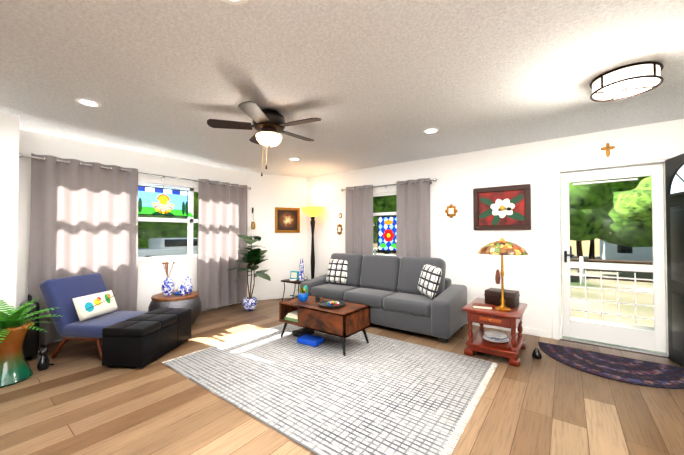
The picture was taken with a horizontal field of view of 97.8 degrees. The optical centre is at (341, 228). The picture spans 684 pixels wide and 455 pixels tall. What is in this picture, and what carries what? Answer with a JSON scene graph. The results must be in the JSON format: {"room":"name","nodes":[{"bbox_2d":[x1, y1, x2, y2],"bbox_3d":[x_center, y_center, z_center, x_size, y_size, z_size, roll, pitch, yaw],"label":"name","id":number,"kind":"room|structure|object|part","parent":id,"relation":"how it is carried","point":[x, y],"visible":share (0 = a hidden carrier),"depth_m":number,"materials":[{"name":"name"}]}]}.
{"room":"living room","nodes":[
{"label":"living room","id":0,"kind":"room"},
{"bbox_2d":[0,112,19,314],"bbox_3d":[-4.409,0.080,1.394,0.140,2.440,3.920,-1,-1,37],"label":"wall","id":1,"kind":"structure","parent":0,"point":[9,147],"depth_m":2.88,"materials":[{"name":"white paint"}]},
{"bbox_2d":[16,129,246,310],"bbox_3d":[-2.816,0.133,4.449,0.140,2.440,3.160,-1,-1,37],"label":"wall","id":2,"kind":"structure","parent":0,"point":[152,275],"depth_m":4.20,"materials":[{"name":"white paint"}]},
{"bbox_2d":[19,153,250,344],"bbox_3d":[-2.640,0.252,4.427,0.160,2.150,3.016,-1,-1,37],"label":"curtains","id":3,"kind":"object","parent":2,"relation":"attached to","point":[83,218],"visible":0.81,"depth_m":3.88,"materials":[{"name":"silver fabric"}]},
{"bbox_3d":[-3.148,0.240,3.721,0.124,2.150,1.055,-1,-1,37],"label":"panel","id":4,"kind":"part","parent":3,"relation":"part of","materials":[{"name":"grey fabric"}]},
{"bbox_3d":[-2.047,0.265,5.188,0.124,2.150,0.946,-1,-1,37],"label":"panel","id":5,"kind":"part","parent":3,"relation":"part of","materials":[{"name":"grey fabric"}]},
{"bbox_2d":[138,181,197,261],"bbox_3d":[-2.744,-0.101,4.524,0.130,1.150,2.520,-1,-1,37],"label":"window","id":6,"kind":"structure","parent":2,"relation":"in","point":[190,221],"depth_m":4.58,"materials":[{"name":"white"}]},
{"bbox_3d":[-2.700,-0.406,4.540,0.008,0.420,0.888,-1,-1,37],"label":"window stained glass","id":7,"kind":"part","parent":6,"relation":"part of","materials":[{"name":"multicoloured glass"}]},
{"bbox_2d":[247,173,306,296],"bbox_3d":[-1.297,0.159,5.966,1.298,2.440,0.140,0,-1,-23],"label":"wall","id":8,"kind":"structure","parent":0,"point":[267,194],"depth_m":5.88,"materials":[{"name":"white paint"}]},
{"bbox_2d":[251,208,254,228],"bbox_3d":[-1.685,-0.199,5.650,0.080,0.424,0.149,0,-1,-23],"label":"candle sconce","id":9,"kind":"object","parent":8,"relation":"attached to","point":[252,225],"visible":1,"depth_m":5.59,"materials":[{"name":"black metal"}]},
{"bbox_2d":[275,207,299,232],"bbox_3d":[-1.090,-0.172,5.967,0.500,0.500,0.030,0,-1,-23],"label":"picture","id":10,"kind":"object","parent":8,"relation":"attached to","point":[287,220],"visible":0.96,"depth_m":5.96,"materials":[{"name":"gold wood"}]},
{"bbox_2d":[54,293,551,341],"bbox_3d":[-0.647,1.254,1.164,7.250,0.085,7.820,-1,-1,37],"label":"baseboard","id":11,"kind":"structure","parent":8,"relation":"attached to","point":[537,332],"depth_m":3.98,"materials":[{"name":"white wood"}]},
{"bbox_2d":[0,297,683,454],"bbox_3d":[-0.647,1.346,1.162,7.650,0.100,8.220,-1,-1,37],"label":"floor","id":12,"kind":"structure","parent":0,"point":[77,398],"depth_m":2.17,"materials":[{"name":"brown wood"}]},
{"bbox_2d":[19,294,39,358],"bbox_3d":[-3.227,1.006,3.070,0.220,0.645,0.145,-1,-1,37],"label":"bag","id":13,"kind":"object","parent":12,"relation":"on","point":[31,345],"visible":0.67,"depth_m":3.02,"materials":[{"name":"black"}]},
{"bbox_2d":[0,298,61,387],"bbox_3d":[-2.909,0.969,2.621,0.709,0.705,0.716,-1,-1,37],"label":"potted plant","id":14,"kind":"object","parent":12,"relation":"on","point":[15,327],"visible":1,"depth_m":2.58,"materials":[{"name":"plant"}]},
{"bbox_2d":[37,345,53,370],"bbox_3d":[-2.820,1.213,2.838,0.107,0.225,0.133,1,-1,-33],"label":"cat figurine","id":15,"kind":"object","parent":12,"relation":"on","point":[43,362],"visible":1,"depth_m":2.79,"materials":[{"name":"black ceramic"}]},
{"bbox_2d":[39,273,149,359],"bbox_3d":[-2.690,0.932,3.329,0.822,0.801,0.630,0,-1,6],"label":"chair","id":16,"kind":"object","parent":12,"relation":"on","point":[86,304],"visible":0.81,"depth_m":3.14,"materials":[{"name":"blue fabric"}]},
{"bbox_2d":[72,290,117,321],"bbox_3d":[-2.716,0.841,3.313,0.120,0.254,0.470,-22,-3,5],"label":"pillow","id":17,"kind":"object","parent":16,"relation":"on","point":[95,306],"depth_m":3.25,"materials":[{"name":"beige fabric"}]},
{"bbox_2d":[102,308,191,367],"bbox_3d":[-2.050,1.142,3.220,0.418,0.380,0.804,0,-1,5],"label":"ottoman","id":18,"kind":"object","parent":12,"relation":"on","point":[140,341],"visible":1,"depth_m":2.92,"materials":[{"name":"black leather"}]},
{"bbox_2d":[148,262,201,323],"bbox_3d":[-2.350,0.905,4.224,0.660,0.888,0.660,-1,-1,37],"label":"table","id":19,"kind":"object","parent":12,"relation":"on","point":[172,296],"visible":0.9,"depth_m":4.11,"materials":[{"name":"brown wood"},{"name":"dark grey metal"}]},
{"bbox_2d":[227,235,270,310],"bbox_3d":[-1.510,0.733,5.044,0.840,1.261,0.724,-1,-1,37],"label":"plant","id":20,"kind":"object","parent":12,"relation":"on","point":[253,258],"visible":1,"depth_m":4.95,"materials":[{"name":"leaf"},{"name":"blue and white glazed ceramic"},{"name":"woody stem"}]},
{"bbox_2d":[281,258,306,300],"bbox_3d":[-0.808,0.949,5.329,0.533,0.842,0.340,-1,-1,37],"label":"side table","id":21,"kind":"object","parent":12,"relation":"on","point":[297,277],"visible":0.69,"depth_m":5.28,"materials":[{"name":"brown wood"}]},
{"bbox_2d":[300,206,324,278],"bbox_3d":[-0.556,0.484,5.673,0.470,1.778,0.470,-1,-1,37],"label":"lamp","id":22,"kind":"object","parent":12,"relation":"on","point":[312,212],"visible":0.83,"depth_m":5.63,"materials":[{"name":"black metal"}]},
{"bbox_2d":[162,324,496,454],"bbox_3d":[-0.129,1.323,2.944,2.680,0.008,1.970,-1,-1,37],"label":"rug","id":23,"kind":"object","parent":12,"relation":"on","point":[379,395],"visible":0.88,"depth_m":2.46,"materials":[{"name":"white fabric"}]},
{"bbox_2d":[279,285,369,355],"bbox_3d":[-0.224,1.018,3.557,1.000,0.617,0.512,-1,-1,37],"label":"coffee table","id":24,"kind":"object","parent":23,"relation":"on","point":[309,314],"visible":1,"depth_m":3.38,"materials":[{"name":"wood"},{"name":"black metal"}]},
{"bbox_2d":[300,253,466,342],"bbox_3d":[0.512,0.881,4.489,2.420,0.945,0.840,-1,-1,37],"label":"sofa","id":25,"kind":"object","parent":12,"relation":"on","point":[423,295],"visible":0.92,"depth_m":4.08,"materials":[{"name":"grey fabric"}]},
{"bbox_2d":[462,238,528,366],"bbox_3d":[1.688,0.714,3.231,0.595,1.235,0.705,-1,-1,37],"label":"end table","id":26,"kind":"object","parent":12,"relation":"on","point":[503,307],"visible":1,"depth_m":3.10,"materials":[{"name":"brown wood"}]},
{"bbox_2d":[532,347,541,358],"bbox_3d":[2.012,1.277,3.082,0.090,0.105,0.090,-1,-1,37],"label":"doorstop","id":27,"kind":"object","parent":12,"relation":"on","point":[536,353],"visible":1,"depth_m":3.06,"materials":[{"name":"black"}]},
{"bbox_2d":[538,342,683,388],"bbox_3d":[2.616,1.321,2.853,1.280,0.008,0.700,-1,-1,37],"label":"doormat","id":28,"kind":"object","parent":12,"relation":"on","point":[633,371],"visible":0.98,"depth_m":2.83,"materials":[{"name":"fabric"}]},
{"bbox_2d":[0,0,683,176],"bbox_3d":[-0.647,-1.193,1.206,7.650,0.100,8.220,-1,-1,37],"label":"ceiling","id":29,"kind":"structure","parent":0,"point":[372,83],"depth_m":2.15,"materials":[{"name":"white paint"}]},
{"bbox_2d":[75,98,101,106],"bbox_3d":[-2.240,-1.113,2.638,0.184,0.008,0.184,-1,-1,37],"label":"recessed light","id":30,"kind":"object","parent":29,"relation":"in","point":[87,102],"visible":0.96,"depth_m":2.63,"materials":[{"name":"white"}]},
{"bbox_2d":[221,0,247,4],"bbox_3d":[-0.531,-1.134,1.418,0.184,0.008,0.184,-1,-1,37],"label":"recessed light","id":31,"kind":"object","parent":29,"relation":"in","point":[236,2],"visible":1,"depth_m":1.49,"materials":[{"name":"white"}]},
{"bbox_2d":[207,101,321,175],"bbox_3d":[-0.676,-0.808,2.900,1.069,0.612,1.051,-1,-1,37],"label":"fan","id":32,"kind":"object","parent":29,"relation":"hanging from","point":[268,125],"visible":1,"depth_m":2.78,"materials":[{"name":"brown wood"}]},
{"bbox_2d":[289,157,299,160],"bbox_3d":[-0.738,-1.079,4.623,0.184,0.008,0.184,-1,-1,37],"label":"recessed light","id":33,"kind":"object","parent":29,"relation":"in","point":[294,159],"visible":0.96,"depth_m":4.63,"materials":[{"name":"white"}]},
{"bbox_2d":[422,128,438,133],"bbox_3d":[1.000,-1.100,3.357,0.184,0.008,0.184,-1,-1,37],"label":"recessed light","id":34,"kind":"object","parent":29,"relation":"in","point":[430,130],"visible":0.98,"depth_m":3.34,"materials":[{"name":"white"}]},
{"bbox_2d":[590,61,663,101],"bbox_3d":[2.086,-1.074,2.204,0.396,0.109,0.396,-1,-1,37],"label":"flush-mount light","id":35,"kind":"object","parent":29,"relation":"attached to","point":[628,81],"visible":1,"depth_m":2.13,"materials":[{"name":"white glass"}]},
{"bbox_2d":[307,119,683,338],"bbox_3d":[2.034,0.127,4.148,6.800,2.440,0.140,-1,-1,37],"label":"wall","id":36,"kind":"structure","parent":0,"point":[458,242],"depth_m":4.08,"materials":[{"name":"white paint"}]},
{"bbox_2d":[337,224,342,234],"bbox_3d":[-0.045,0.012,5.611,0.144,0.214,0.021,-1,-1,37],"label":"ornate frame","id":37,"kind":"object","parent":36,"relation":"attached to","point":[339,229],"visible":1,"depth_m":5.60,"materials":[{"name":"gold metal"}]},
{"bbox_2d":[373,192,396,255],"bbox_3d":[0.785,-0.067,5.070,0.900,1.100,0.130,-1,-1,37],"label":"window","id":38,"kind":"structure","parent":36,"relation":"in","point":[382,195],"depth_m":5.07,"materials":[{"name":"white"}]},
{"bbox_3d":[0.785,0.083,5.033,0.420,0.600,0.005,-1,-1,37],"label":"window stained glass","id":39,"kind":"part","parent":38,"relation":"part of","materials":[{"name":"multicoloured glass"}]},
{"bbox_2d":[341,178,436,257],"bbox_3d":[0.714,0.287,4.985,1.793,2.100,0.145,-1,-1,37],"label":"curtains","id":40,"kind":"object","parent":36,"relation":"attached to","point":[413,220],"visible":0.56,"depth_m":4.78,"materials":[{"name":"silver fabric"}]},
{"bbox_3d":[0.300,0.292,5.266,0.589,2.100,0.098,-1,-1,37],"label":"panel","id":41,"kind":"part","parent":40,"relation":"part of","materials":[{"name":"grey fabric"}]},
{"bbox_3d":[1.108,0.281,4.660,0.576,2.100,0.098,-1,-1,37],"label":"panel","id":42,"kind":"part","parent":40,"relation":"part of","materials":[{"name":"grey fabric"}]},
{"bbox_2d":[445,204,457,217],"bbox_3d":[1.603,-0.259,4.380,0.187,0.207,0.023,-1,-1,37],"label":"ornate frame","id":43,"kind":"object","parent":36,"relation":"attached to","point":[451,210],"visible":1,"depth_m":4.37,"materials":[{"name":"gold metal"}]},
{"bbox_2d":[473,184,530,229],"bbox_3d":[2.119,-0.276,3.985,0.680,0.580,0.030,-1,-1,37],"label":"framed picture","id":44,"kind":"object","parent":36,"relation":"attached to","point":[503,208],"visible":1,"depth_m":3.97,"materials":[{"name":"brown"}]},
{"bbox_2d":[511,241,521,246],"bbox_3d":[2.268,0.223,3.875,0.120,0.120,0.014,-1,-1,37],"label":"switch plate","id":45,"kind":"object","parent":36,"relation":"attached to","point":[519,243],"visible":0.29,"depth_m":3.86,"materials":[{"name":"white plastic"}]},
{"bbox_2d":[601,143,614,156],"bbox_3d":[2.988,-0.886,3.354,0.122,0.158,0.012,-1,-1,37],"label":"cross","id":46,"kind":"object","parent":36,"relation":"attached to","point":[608,147],"visible":1,"depth_m":3.35,"materials":[{"name":"brown wood"}]},
{"bbox_2d":[560,163,666,351],"bbox_3d":[3.050,0.307,3.409,0.880,1.995,0.072,-1,-1,37],"label":"storm door","id":47,"kind":"structure","parent":36,"relation":"in","point":[655,340],"depth_m":3.36,"materials":[{"name":"white"}]},
{"bbox_3d":[3.062,0.278,3.424,0.720,1.655,0.005,-1,-1,37],"label":"glass","id":48,"kind":"part","parent":47,"relation":"part of","materials":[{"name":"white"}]},
{"bbox_2d":[550,151,678,358],"bbox_3d":[3.035,0.275,3.388,1.070,2.122,0.170,-1,-1,37],"label":"door frame","id":49,"kind":"structure","parent":36,"relation":"attached to","point":[629,161],"depth_m":3.52,"materials":[{"name":"white painted wood"}]},
{"bbox_2d":[665,153,683,366],"bbox_3d":[3.167,0.299,2.636,0.205,2.020,0.880,0,-1,23],"label":"entry door","id":50,"kind":"structure","parent":36,"relation":"in","point":[674,178],"depth_m":2.90,"materials":[{"name":"black"}]},
{"label":"outside","id":51,"kind":"structure","parent":0,"visible":0},
{"bbox_2d":[373,248,653,327],"bbox_3d":[6.109,3.179,7.927,140.000,2.434,140.000,-1,-1,37],"label":"ground","id":52,"kind":"structure","parent":51,"point":[608,306],"depth_m":9.29,"materials":[{"name":"beige concrete"}]},
{"bbox_2d":[138,237,197,257],"bbox_3d":[-9.689,1.310,16.814,1.960,1.610,4.600,-1,-1,37],"label":"suv","id":53,"kind":"object","parent":52,"relation":"on","point":[155,244],"depth_m":16.03,"materials":[{"name":"white metal"}]},
{"bbox_2d":[138,221,197,247],"bbox_3d":[-12.823,1.003,20.134,3.540,3.287,28.254,-1,-1,37],"label":"hedge","id":54,"kind":"object","parent":52,"relation":"on","point":[169,230],"depth_m":19.69,"materials":[{"name":"green plant"}]},
{"bbox_2d":[138,192,197,222],"bbox_3d":[-13.451,-2.127,22.963,7.730,8.834,7.058,-1,-1,37],"label":"tree","id":55,"kind":"object","parent":52,"relation":"on","point":[195,202],"depth_m":21.42,"materials":[{"name":"green plant"}]},
{"bbox_2d":[144,212,197,225],"bbox_3d":[-14.198,-3.244,27.674,12.578,11.507,14.045,-1,-1,37],"label":"tree","id":56,"kind":"object","parent":52,"relation":"on","point":[195,215],"depth_m":22.08,"materials":[{"name":"green plant"}]},
{"bbox_2d":[373,232,377,241],"bbox_3d":[-0.968,-0.939,18.514,6.943,6.574,7.491,-1,-1,37],"label":"tree","id":57,"kind":"object","parent":52,"relation":"on","point":[375,236],"depth_m":17.23,"materials":[{"name":"green plant"}]},
{"bbox_2d":[373,195,396,253],"bbox_3d":[2.525,-1.208,19.169,6.411,7.276,6.959,-1,-1,37],"label":"tree","id":58,"kind":"object","parent":52,"relation":"on","point":[381,205],"depth_m":15.90,"materials":[{"name":"green plant"}]},
{"bbox_2d":[373,249,652,284],"bbox_3d":[12.561,1.664,9.888,38.000,1.150,0.120,-1,-1,37],"label":"fence","id":59,"kind":"object","parent":52,"relation":"on","point":[593,260],"depth_m":11.68,"materials":[{"name":"white wood"}]},
{"bbox_2d":[560,180,613,272],"bbox_3d":[13.722,-0.364,17.908,4.013,5.964,4.894,-1,-1,37],"label":"tree","id":60,"kind":"object","parent":52,"relation":"on","point":[599,197],"visible":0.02,"depth_m":16.34,"materials":[{"name":"green plant"}]},
{"bbox_2d":[571,317,653,330],"bbox_3d":[3.579,1.631,4.082,1.900,0.530,1.650,-1,-1,37],"label":"porch steps","id":61,"kind":"structure","parent":52,"relation":"on","point":[615,324],"depth_m":4.27,"materials":[{"name":"beige"}]},
{"bbox_2d":[588,177,652,262],"bbox_3d":[22.778,-1.352,25.828,9.270,9.033,7.497,-1,-1,37],"label":"tree","id":62,"kind":"object","parent":52,"relation":"on","point":[636,228],"depth_m":23.02,"materials":[{"name":"green plant"}]},
{"bbox_2d":[593,176,648,258],"bbox_3d":[27.753,-3.845,31.741,13.277,14.746,9.323,-1,-1,37],"label":"tree","id":63,"kind":"object","parent":52,"relation":"on","point":[641,178],"depth_m":27.03,"materials":[{"name":"green plant"}]},
{"bbox_2d":[596,238,652,260],"bbox_3d":[36.227,1.562,32.767,12.400,4.100,8.000,-1,-1,37],"label":"house","id":64,"kind":"structure","parent":52,"relation":"on","point":[635,253],"depth_m":32.49,"materials":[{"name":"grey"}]},
{"bbox_2d":[614,176,651,226],"bbox_3d":[22.837,-1.104,19.790,7.039,7.902,6.791,-1,-1,37],"label":"tree","id":65,"kind":"object","parent":52,"relation":"on","point":[631,207],"depth_m":20.27,"materials":[{"name":"green plant"}]}
]}

